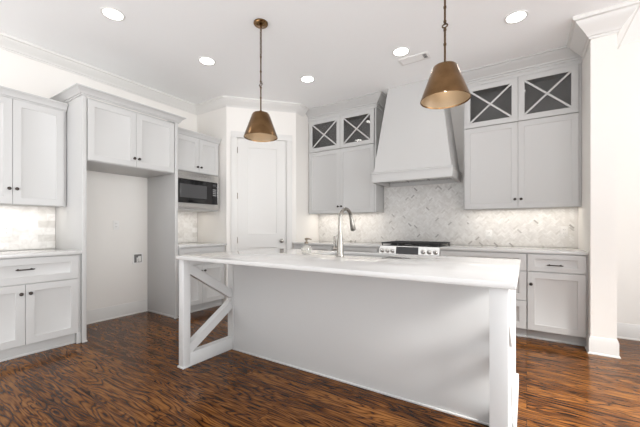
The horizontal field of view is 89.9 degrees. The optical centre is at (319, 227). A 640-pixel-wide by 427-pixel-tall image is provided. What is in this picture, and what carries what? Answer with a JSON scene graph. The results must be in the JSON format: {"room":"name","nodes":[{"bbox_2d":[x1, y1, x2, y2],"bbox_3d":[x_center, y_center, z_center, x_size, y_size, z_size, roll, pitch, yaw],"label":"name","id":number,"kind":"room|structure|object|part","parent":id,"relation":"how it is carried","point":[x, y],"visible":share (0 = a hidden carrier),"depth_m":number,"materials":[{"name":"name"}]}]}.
{"room":"kitchen","nodes":[
{"label":"kitchen","id":0,"kind":"room"},
{"bbox_2d":[0,49,196,310],"bbox_3d":[-3.106,-0.375,3.413,0.120,3.050,7.170,0,0,33],"label":"wall","id":1,"kind":"structure","parent":0,"point":[113,279],"depth_m":4.01,"materials":[{"name":"white paint"}]},
{"bbox_2d":[0,205,54,250],"bbox_3d":[-3.163,0.004,3.204,0.007,0.451,0.835,0,0,33],"label":"backsplash","id":2,"kind":"structure","parent":1,"relation":"attached to","point":[32,227],"depth_m":3.36,"materials":[{"name":"white tile"}]},
{"bbox_2d":[0,86,67,206],"bbox_3d":[-3.008,-0.755,3.108,0.365,1.075,0.821,0,0,33],"label":"upper cabinet","id":3,"kind":"object","parent":1,"relation":"attached to","point":[32,127],"visible":1,"depth_m":3.13,"materials":[{"name":"grey paint"}]},
{"bbox_3d":[-3.006,-0.719,2.867,0.020,0.989,0.372,0,0,33],"label":"door","id":4,"kind":"part","parent":3,"relation":"part of","materials":[{"name":"grey paint"}]},
{"bbox_3d":[-2.880,-1.256,3.025,0.060,0.075,0.819,0,0,33],"label":"crown molding","id":5,"kind":"part","parent":3,"relation":"part of","materials":[{"name":"grey paint"}]},
{"bbox_3d":[-2.796,-0.719,3.193,0.020,0.989,0.397,0,0,33],"label":"door","id":6,"kind":"part","parent":3,"relation":"part of","materials":[{"name":"grey paint"}]},
{"bbox_2d":[113,221,118,229],"bbox_3d":[-2.596,-0.030,4.083,0.009,0.116,0.072,0,0,33],"label":"wall outlet","id":7,"kind":"object","parent":1,"relation":"attached to","point":[115,223],"visible":1,"depth_m":4.08,"materials":[{"name":"white plastic"}]},
{"bbox_2d":[87,300,147,323],"bbox_3d":[-2.643,1.071,4.000,0.022,0.158,0.977,0,0,33],"label":"baseboard","id":8,"kind":"structure","parent":1,"relation":"attached to","point":[106,313],"depth_m":4.08,"materials":[{"name":"white paint"}]},
{"bbox_2d":[133,253,142,263],"bbox_3d":[-2.446,0.415,4.309,0.018,0.144,0.136,0,0,33],"label":"water supply box","id":9,"kind":"object","parent":1,"relation":"attached to","point":[137,257],"visible":1,"depth_m":4.31,"materials":[{"name":"white plastic"}]},
{"bbox_2d":[0,32,308,116],"bbox_3d":[-2.991,-1.840,3.139,6.755,0.120,1.298,0,0,-45],"label":"trim","id":10,"kind":"structure","parent":1,"relation":"attached to","point":[9,43],"depth_m":4.20,"materials":[{"name":"white paint"}]},
{"bbox_2d":[178,211,196,242],"bbox_3d":[-2.158,-0.006,4.761,0.007,0.471,0.771,0,0,33],"label":"backsplash","id":11,"kind":"structure","parent":1,"relation":"attached to","point":[187,221],"depth_m":4.94,"materials":[{"name":"white tile"}]},
{"bbox_2d":[178,127,220,211],"bbox_3d":[-1.917,-0.776,4.603,0.580,1.068,0.765,0,0,33],"label":"upper cabinet","id":12,"kind":"object","parent":1,"relation":"attached to","point":[197,152],"visible":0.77,"depth_m":4.48,"materials":[{"name":"grey paint"}]},
{"bbox_3d":[-1.803,-1.002,4.340,0.020,0.469,0.368,0,0,33],"label":"door","id":13,"kind":"part","parent":12,"relation":"part of","materials":[{"name":"grey paint"}]},
{"bbox_2d":[178,170,218,209],"bbox_3d":[-1.883,-0.505,4.584,0.422,0.498,0.739,0,0,33],"label":"microwave","id":14,"kind":"object","parent":12,"relation":"in","point":[195,190],"visible":0.75,"depth_m":4.48,"materials":[{"name":"silver metal"}]},
{"bbox_3d":[-1.913,-0.496,4.544,0.414,0.320,0.587,0,0,33],"label":"door","id":15,"kind":"part","parent":14,"relation":"part of","materials":[{"name":"black glass"}]},
{"bbox_3d":[-1.727,-0.496,4.833,0.414,0.320,0.099,0,0,33],"label":"control panel","id":16,"kind":"part","parent":14,"relation":"part of","materials":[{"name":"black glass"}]},
{"bbox_3d":[-1.699,-1.271,4.462,0.060,0.078,0.765,0,0,33],"label":"crown molding","id":17,"kind":"part","parent":12,"relation":"part of","materials":[{"name":"grey paint"}]},
{"bbox_3d":[-1.610,-1.002,4.639,0.020,0.469,0.336,0,0,33],"label":"door","id":18,"kind":"part","parent":12,"relation":"part of","materials":[{"name":"grey paint"}]},
{"bbox_2d":[197,107,225,303],"bbox_3d":[-1.637,-0.375,4.948,0.684,3.050,0.100,0,0,33],"label":"wall","id":19,"kind":"structure","parent":0,"point":[211,226],"depth_m":4.83,"materials":[{"name":"white paint"}]},
{"bbox_2d":[226,107,295,299],"bbox_3d":[-0.889,-0.375,4.903,1.038,3.050,0.100,0,0,-15],"label":"wall","id":20,"kind":"structure","parent":0,"point":[237,119],"depth_m":4.79,"materials":[{"name":"white paint"}]},
{"bbox_2d":[231,131,291,250],"bbox_3d":[-0.880,-0.138,4.868,0.916,2.575,0.153,0,0,-15],"label":"door","id":21,"kind":"structure","parent":20,"relation":"in","point":[261,172],"depth_m":4.87,"materials":[{"name":"white paint"}]},
{"bbox_2d":[296,113,318,241],"bbox_3d":[-0.242,-0.375,5.297,0.110,3.050,0.660,0,0,33],"label":"wall","id":22,"kind":"structure","parent":0,"point":[307,225],"depth_m":5.16,"materials":[{"name":"white paint"}]},
{"bbox_2d":[0,0,639,107],"bbox_3d":[0.594,-1.950,1.105,9.000,0.100,7.300,0,0,33],"label":"ceiling","id":23,"kind":"structure","parent":0,"point":[347,46],"depth_m":3.19,"materials":[{"name":"white paint"}]},
{"bbox_2d":[100,7,124,20],"bbox_3d":[-1.842,-1.896,2.852,0.190,0.006,0.190,0,0,33],"label":"recessed light","id":24,"kind":"object","parent":23,"relation":"in","point":[111,13],"visible":1,"depth_m":2.84,"materials":[{"name":"white plastic"}]},
{"bbox_2d":[198,57,215,65],"bbox_3d":[-1.290,-1.896,3.657,0.190,0.006,0.190,0,0,33],"label":"recessed light","id":25,"kind":"object","parent":23,"relation":"in","point":[208,61],"visible":1,"depth_m":3.66,"materials":[{"name":"white plastic"}]},
{"bbox_2d":[244,18,277,141],"bbox_3d":[-0.549,-1.367,2.976,0.312,1.066,0.312,0,0,33],"label":"pendant light","id":26,"kind":"object","parent":23,"relation":"hanging from","point":[260,128],"visible":1,"depth_m":2.93,"materials":[{"name":"gold metal"}]},
{"bbox_3d":[-0.549,-1.333,2.976,0.041,0.521,0.025,0,0,33],"label":"stem","id":27,"kind":"part","parent":26,"relation":"part of","materials":[{"name":"gold metal"}]},
{"bbox_3d":[-0.549,-0.959,2.976,0.312,0.250,0.312,0,0,33],"label":"lamp shade","id":28,"kind":"part","parent":26,"relation":"part of","materials":[{"name":"gold metal"}]},
{"bbox_3d":[-0.549,-1.722,2.976,0.019,0.290,0.019,0,0,-12],"label":"chain","id":29,"kind":"part","parent":26,"relation":"part of","materials":[{"name":"gold metal"}]},
{"bbox_2d":[300,76,314,82],"bbox_3d":[-0.160,-1.896,4.100,0.190,0.006,0.190,0,0,33],"label":"recessed light","id":30,"kind":"object","parent":23,"relation":"in","point":[307,79],"visible":1,"depth_m":4.10,"materials":[{"name":"white plastic"}]},
{"bbox_2d":[392,47,409,56],"bbox_3d":[0.875,-1.896,3.461,0.190,0.006,0.190,0,0,33],"label":"recessed light","id":31,"kind":"object","parent":23,"relation":"in","point":[400,51],"visible":1,"depth_m":3.45,"materials":[{"name":"white plastic"}]},
{"bbox_2d":[398,51,430,65],"bbox_3d":[1.061,-1.896,3.606,0.330,0.008,0.150,0,0,33],"label":"ceiling vent","id":32,"kind":"object","parent":23,"relation":"in","point":[425,55],"visible":1,"depth_m":3.59,"materials":[{"name":"white plastic"}]},
{"bbox_2d":[420,0,470,108],"bbox_3d":[0.821,-1.367,2.107,0.312,1.066,0.312,0,0,33],"label":"pendant light","id":33,"kind":"object","parent":23,"relation":"hanging from","point":[446,87],"visible":1,"depth_m":2.06,"materials":[{"name":"gold metal"}]},
{"bbox_3d":[0.821,-1.333,2.107,0.041,0.521,0.025,0,0,33],"label":"stem","id":34,"kind":"part","parent":33,"relation":"part of","materials":[{"name":"gold metal"}]},
{"bbox_3d":[0.821,-0.959,2.107,0.312,0.250,0.312,0,0,33],"label":"lamp shade","id":35,"kind":"part","parent":33,"relation":"part of","materials":[{"name":"gold metal"}]},
{"bbox_2d":[504,10,528,23],"bbox_3d":[1.770,-1.896,2.893,0.190,0.006,0.190,0,0,33],"label":"recessed light","id":36,"kind":"object","parent":23,"relation":"in","point":[517,16],"visible":1,"depth_m":2.89,"materials":[{"name":"white plastic"}]},
{"bbox_2d":[0,305,639,426],"bbox_3d":[0.838,1.180,1.483,9.000,0.060,6.400,0,0,33],"label":"floor","id":37,"kind":"structure","parent":0,"point":[126,373],"depth_m":2.27,"materials":[{"name":"brown wood"}]},
{"bbox_2d":[0,254,80,361],"bbox_3d":[-2.864,0.706,3.011,0.711,0.888,0.831,0,0,33],"label":"base cabinet","id":38,"kind":"object","parent":37,"relation":"on","point":[40,296],"visible":0.98,"depth_m":2.92,"materials":[{"name":"grey paint"}]},
{"bbox_3d":[-2.718,0.771,2.671,0.020,0.533,0.394,0,0,33],"label":"door","id":39,"kind":"part","parent":38,"relation":"part of","materials":[{"name":"grey paint"}]},
{"bbox_3d":[-2.609,0.384,2.839,0.020,0.228,0.795,0,0,33],"label":"drawer","id":40,"kind":"part","parent":38,"relation":"part of","materials":[{"name":"grey paint"}]},
{"bbox_2d":[0,248,81,258],"bbox_3d":[-2.877,0.245,3.010,0.696,0.031,0.850,0,0,33],"label":"countertop","id":41,"kind":"structure","parent":38,"relation":"on","point":[51,251],"depth_m":2.99,"materials":[{"name":"white stone"}]},
{"bbox_3d":[-2.502,0.771,3.006,0.020,0.533,0.398,0,0,33],"label":"door","id":42,"kind":"part","parent":38,"relation":"part of","materials":[{"name":"grey paint"}]},
{"bbox_2d":[49,83,185,342],"bbox_3d":[-2.341,-0.123,3.795,0.746,2.547,1.186,0,0,33],"label":"refrigerator surround","id":43,"kind":"object","parent":37,"relation":"on","point":[100,136],"visible":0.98,"depth_m":3.60,"materials":[{"name":"grey paint"}]},
{"bbox_3d":[-2.639,-0.085,3.392,0.681,2.470,0.046,0,0,33],"label":"panel","id":44,"kind":"part","parent":43,"relation":"part of","materials":[{"name":"grey paint"}]},
{"bbox_3d":[-2.222,-0.992,3.440,0.020,0.612,0.478,0,0,33],"label":"door","id":45,"kind":"part","parent":43,"relation":"part of","materials":[{"name":"grey paint"}]},
{"bbox_3d":[-2.341,-1.359,3.795,0.746,0.077,1.186,0,0,33],"label":"crown molding","id":46,"kind":"part","parent":43,"relation":"part of","materials":[{"name":"grey paint"}]},
{"bbox_3d":[-1.965,-0.992,3.839,0.020,0.612,0.464,0,0,33],"label":"door","id":47,"kind":"part","parent":43,"relation":"part of","materials":[{"name":"grey paint"}]},
{"bbox_3d":[-2.095,-0.085,4.235,0.681,2.470,0.052,0,0,33],"label":"panel","id":48,"kind":"part","parent":43,"relation":"part of","materials":[{"name":"grey paint"}]},
{"bbox_2d":[178,245,224,315],"bbox_3d":[-1.860,0.706,4.567,0.711,0.888,0.767,0,0,33],"label":"base cabinet","id":49,"kind":"object","parent":37,"relation":"on","point":[202,297],"visible":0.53,"depth_m":4.43,"materials":[{"name":"grey paint"}]},
{"bbox_3d":[-1.707,0.774,4.238,0.020,0.528,0.348,0,0,33],"label":"door","id":50,"kind":"part","parent":49,"relation":"part of","materials":[{"name":"grey paint"}]},
{"bbox_3d":[-1.607,0.386,4.392,0.020,0.232,0.715,0,0,33],"label":"drawer","id":51,"kind":"part","parent":49,"relation":"part of","materials":[{"name":"grey paint"}]},
{"bbox_2d":[178,242,226,247],"bbox_3d":[-1.869,0.245,4.575,0.696,0.031,0.771,0,0,33],"label":"countertop","id":52,"kind":"structure","parent":49,"relation":"on","point":[187,244],"depth_m":4.46,"materials":[{"name":"white stone"}]},
{"bbox_3d":[-1.512,0.774,4.540,0.020,0.528,0.364,0,0,33],"label":"door","id":53,"kind":"part","parent":49,"relation":"part of","materials":[{"name":"grey paint"}]},
{"bbox_2d":[294,245,332,250],"bbox_3d":[0.067,0.706,5.029,0.693,0.888,0.768,0,0,33],"label":"base cabinet","id":54,"kind":"object","parent":37,"relation":"on","point":[314,247],"visible":0.02,"depth_m":4.68,"materials":[{"name":"grey paint"}]},
{"bbox_2d":[293,241,383,247],"bbox_3d":[0.370,0.245,4.852,1.394,0.031,0.740,0,0,33],"label":"countertop","id":55,"kind":"structure","parent":54,"relation":"on","point":[322,243],"depth_m":4.61,"materials":[{"name":"white stone"}]},
{"bbox_2d":[177,254,518,426],"bbox_3d":[0.124,0.706,2.465,2.367,0.888,1.123,0,0,33],"label":"kitchen island","id":56,"kind":"object","parent":37,"relation":"on","point":[446,348],"visible":0.76,"depth_m":2.24,"materials":[{"name":"grey paint"}]},
{"bbox_3d":[-1.120,0.706,2.647,0.079,0.888,0.080,0,0,33],"label":"post","id":57,"kind":"part","parent":56,"relation":"part of","materials":[{"name":"grey paint"}]},
{"bbox_3d":[-0.978,0.286,2.861,0.061,0.048,0.450,0,0,33],"label":"rail","id":58,"kind":"part","parent":56,"relation":"part of","materials":[{"name":"grey paint"}]},
{"bbox_3d":[-0.978,1.094,2.861,0.061,0.112,0.450,0,0,33],"label":"rail","id":59,"kind":"part","parent":56,"relation":"part of","materials":[{"name":"grey paint"}]},
{"bbox_2d":[176,248,520,289],"bbox_3d":[0.136,0.245,2.468,2.376,0.031,1.171,0,0,33],"label":"island countertop","id":60,"kind":"structure","parent":56,"relation":"on","point":[499,273],"depth_m":1.99,"materials":[{"name":"white stone"}]},
{"bbox_2d":[301,238,311,253],"bbox_3d":[-0.118,0.160,2.796,0.094,0.140,0.094,0,0,33],"label":"soap dispenser","id":61,"kind":"object","parent":60,"relation":"on","point":[306,248],"visible":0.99,"depth_m":2.77,"materials":[{"name":"clear glass"}]},
{"bbox_2d":[301,244,311,253],"bbox_3d":[-0.118,0.185,2.796,0.094,0.090,0.094,0,0,33],"label":"bottle","id":62,"kind":"object","parent":61,"relation":"attached to","point":[306,248],"depth_m":2.76,"materials":[{"name":"clear glass"}]},
{"bbox_2d":[333,207,355,255],"bbox_3d":[0.205,0.031,2.675,0.094,0.397,0.270,0,0,33],"label":"faucet","id":63,"kind":"object","parent":60,"relation":"on","point":[339,247],"visible":0.99,"depth_m":2.57,"materials":[{"name":"silver metal"}]},
{"bbox_3d":[0.788,0.706,1.416,0.086,0.888,0.080,0,0,33],"label":"post","id":64,"kind":"part","parent":56,"relation":"part of","materials":[{"name":"grey paint"}]},
{"bbox_3d":[0.930,1.094,1.630,0.068,0.112,0.450,0,0,33],"label":"rail","id":65,"kind":"part","parent":56,"relation":"part of","materials":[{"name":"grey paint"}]},
{"bbox_3d":[1.226,1.097,2.006,0.018,0.105,0.700,0,0,33],"label":"baseboard","id":66,"kind":"part","parent":56,"relation":"part of","materials":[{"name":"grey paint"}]},
{"bbox_2d":[333,246,378,256],"bbox_3d":[0.652,0.706,4.651,0.693,0.888,0.768,0,0,33],"label":"base cabinet","id":67,"kind":"object","parent":37,"relation":"on","point":[345,248],"visible":0.02,"depth_m":4.31,"materials":[{"name":"grey paint"}]},
{"bbox_2d":[379,241,450,255],"bbox_3d":[1.268,0.672,4.253,0.755,0.956,0.754,0,0,33],"label":"range","id":68,"kind":"object","parent":37,"relation":"on","point":[394,247],"visible":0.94,"depth_m":4.02,"materials":[{"name":"silver metal"}]},
{"bbox_3d":[1.115,0.295,4.016,0.755,0.120,0.122,0,0,33],"label":"control panel","id":69,"kind":"part","parent":68,"relation":"part of","materials":[{"name":"silver metal"}]},
{"bbox_2d":[383,244,450,246],"bbox_3d":[1.288,0.237,4.285,0.755,0.016,0.678,0,0,33],"label":"cooktop","id":70,"kind":"object","parent":68,"relation":"in","point":[385,245],"depth_m":4.08,"materials":[{"name":"black glass"}]},
{"bbox_2d":[440,250,526,336],"bbox_3d":[1.951,0.706,3.813,0.855,0.888,0.768,0,0,33],"label":"base cabinet","id":71,"kind":"object","parent":37,"relation":"on","point":[521,290],"visible":0.14,"depth_m":3.34,"materials":[{"name":"grey paint"}]},
{"bbox_3d":[1.769,0.357,3.531,0.847,0.174,0.020,0,0,33],"label":"drawer","id":72,"kind":"part","parent":71,"relation":"part of","materials":[{"name":"grey paint"}]},
{"bbox_2d":[440,244,587,254],"bbox_3d":[2.164,0.245,3.695,1.346,0.031,0.740,0,0,33],"label":"countertop","id":73,"kind":"structure","parent":71,"relation":"on","point":[489,248],"depth_m":3.51,"materials":[{"name":"white stone"}]},
{"bbox_3d":[1.769,0.902,3.531,0.847,0.287,0.020,0,0,33],"label":"drawer","id":74,"kind":"part","parent":71,"relation":"part of","materials":[{"name":"grey paint"}]},
{"bbox_3d":[1.769,0.602,3.531,0.847,0.297,0.020,0,0,33],"label":"drawer","id":75,"kind":"part","parent":71,"relation":"part of","materials":[{"name":"grey paint"}]},
{"bbox_2d":[527,253,587,345],"bbox_3d":[2.516,0.706,3.449,0.486,0.888,0.768,0,0,33],"label":"base cabinet","id":76,"kind":"object","parent":37,"relation":"on","point":[557,284],"visible":0.87,"depth_m":3.16,"materials":[{"name":"grey paint"}]},
{"bbox_3d":[2.330,0.357,3.170,0.466,0.174,0.020,0,0,33],"label":"drawer","id":77,"kind":"part","parent":76,"relation":"part of","materials":[{"name":"grey paint"}]},
{"bbox_3d":[2.330,0.750,3.170,0.466,0.593,0.020,0,0,33],"label":"door","id":78,"kind":"part","parent":76,"relation":"part of","materials":[{"name":"grey paint"}]},
{"bbox_2d":[319,104,577,247],"bbox_3d":[1.444,-0.375,4.673,3.620,3.050,0.120,0,0,33],"label":"wall","id":79,"kind":"structure","parent":0,"point":[457,113],"depth_m":4.31,"materials":[{"name":"white paint"}]},
{"bbox_2d":[306,91,386,213],"bbox_3d":[0.416,-1.059,4.992,1.325,1.678,0.436,0,0,33],"label":"upper cabinet","id":80,"kind":"object","parent":79,"relation":"attached to","point":[344,135],"visible":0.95,"depth_m":4.94,"materials":[{"name":"grey paint"}]},
{"bbox_3d":[0.069,-1.476,5.108,0.580,0.508,0.020,0,0,33],"label":"glass door","id":81,"kind":"part","parent":80,"relation":"part of","materials":[{"name":"grey paint"}]},
{"bbox_3d":[0.069,-0.719,5.108,0.580,0.990,0.020,0,0,33],"label":"door","id":82,"kind":"part","parent":80,"relation":"part of","materials":[{"name":"grey paint"}]},
{"bbox_3d":[0.416,-1.817,4.992,1.325,0.163,0.436,0,0,33],"label":"crown molding","id":83,"kind":"part","parent":80,"relation":"part of","materials":[{"name":"grey paint"}]},
{"bbox_3d":[0.550,-1.476,4.798,0.560,0.508,0.020,0,0,33],"label":"glass door","id":84,"kind":"part","parent":80,"relation":"part of","materials":[{"name":"grey paint"}]},
{"bbox_3d":[0.550,-0.719,4.798,0.560,0.990,0.020,0,0,33],"label":"door","id":85,"kind":"part","parent":80,"relation":"part of","materials":[{"name":"grey paint"}]},
{"bbox_2d":[371,79,461,186],"bbox_3d":[1.298,-1.252,4.331,1.050,1.291,0.605,0,0,33],"label":"range hood","id":86,"kind":"object","parent":79,"relation":"attached to","point":[417,146],"visible":0.99,"depth_m":4.15,"materials":[{"name":"grey paint"}]},
{"bbox_3d":[1.298,-0.731,4.331,1.050,0.024,0.605,0,0,33],"label":"ledge trim","id":87,"kind":"part","parent":86,"relation":"part of","materials":[{"name":"grey paint"}]},
{"bbox_2d":[319,182,577,247],"bbox_3d":[1.455,-0.188,4.588,3.506,0.834,0.007,0,0,33],"label":"backsplash","id":88,"kind":"structure","parent":79,"relation":"attached to","point":[434,212],"depth_m":4.39,"materials":[{"name":"white tile"}]},
{"bbox_2d":[486,230,491,238],"bbox_3d":[2.169,0.090,4.117,0.072,0.116,0.009,0,0,33],"label":"wall outlet","id":89,"kind":"object","parent":88,"relation":"attached to","point":[488,232],"visible":1,"depth_m":4.11,"materials":[{"name":"white plastic"}]},
{"bbox_2d":[560,226,567,235],"bbox_3d":[2.818,0.045,3.699,0.072,0.116,0.009,0,0,33],"label":"wall outlet","id":90,"kind":"object","parent":88,"relation":"attached to","point":[563,229],"visible":1,"depth_m":3.70,"materials":[{"name":"white plastic"}]},
{"bbox_2d":[461,45,581,209],"bbox_3d":[2.268,-1.059,3.797,1.295,1.678,0.436,0,0,33],"label":"upper cabinet","id":91,"kind":"object","parent":79,"relation":"attached to","point":[523,115],"visible":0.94,"depth_m":3.67,"materials":[{"name":"grey paint"}]},
{"bbox_3d":[2.040,-1.476,3.837,0.560,0.508,0.020,0,0,33],"label":"glass door","id":92,"kind":"part","parent":91,"relation":"part of","materials":[{"name":"grey paint"}]},
{"bbox_3d":[2.040,-0.719,3.837,0.560,0.990,0.020,0,0,33],"label":"door","id":93,"kind":"part","parent":91,"relation":"part of","materials":[{"name":"grey paint"}]},
{"bbox_3d":[2.268,-1.817,3.797,1.295,0.163,0.436,0,0,33],"label":"crown molding","id":94,"kind":"part","parent":91,"relation":"part of","materials":[{"name":"grey paint"}]},
{"bbox_3d":[2.506,-1.476,3.536,0.544,0.508,0.020,0,0,33],"label":"glass door","id":95,"kind":"part","parent":91,"relation":"part of","materials":[{"name":"grey paint"}]},
{"bbox_3d":[2.506,-0.719,3.536,0.544,0.990,0.020,0,0,33],"label":"door","id":96,"kind":"part","parent":91,"relation":"part of","materials":[{"name":"grey paint"}]},
{"bbox_2d":[578,33,616,339],"bbox_3d":[2.811,-0.375,3.287,0.180,3.050,0.968,0,0,33],"label":"wall","id":97,"kind":"structure","parent":0,"point":[597,216],"depth_m":2.89,"materials":[{"name":"white paint"}]},
{"bbox_2d":[567,0,639,58],"bbox_3d":[2.700,-1.809,3.115,0.460,0.182,0.838,0,0,33],"label":"trim","id":98,"kind":"structure","parent":97,"relation":"attached to","point":[618,18],"depth_m":2.85,"materials":[{"name":"white paint"}]},
{"bbox_2d":[617,41,639,324],"bbox_3d":[4.602,-0.375,2.458,3.730,3.050,0.120,0,0,33],"label":"wall","id":99,"kind":"structure","parent":0,"point":[628,55],"depth_m":3.30,"materials":[{"name":"white paint"}]},
{"bbox_2d":[585,322,639,358],"bbox_3d":[4.290,1.071,2.160,3.932,0.158,0.720,0,0,33],"label":"baseboard","id":100,"kind":"structure","parent":99,"relation":"attached to","point":[606,347],"depth_m":2.91,"materials":[{"name":"white paint"}]}
]}

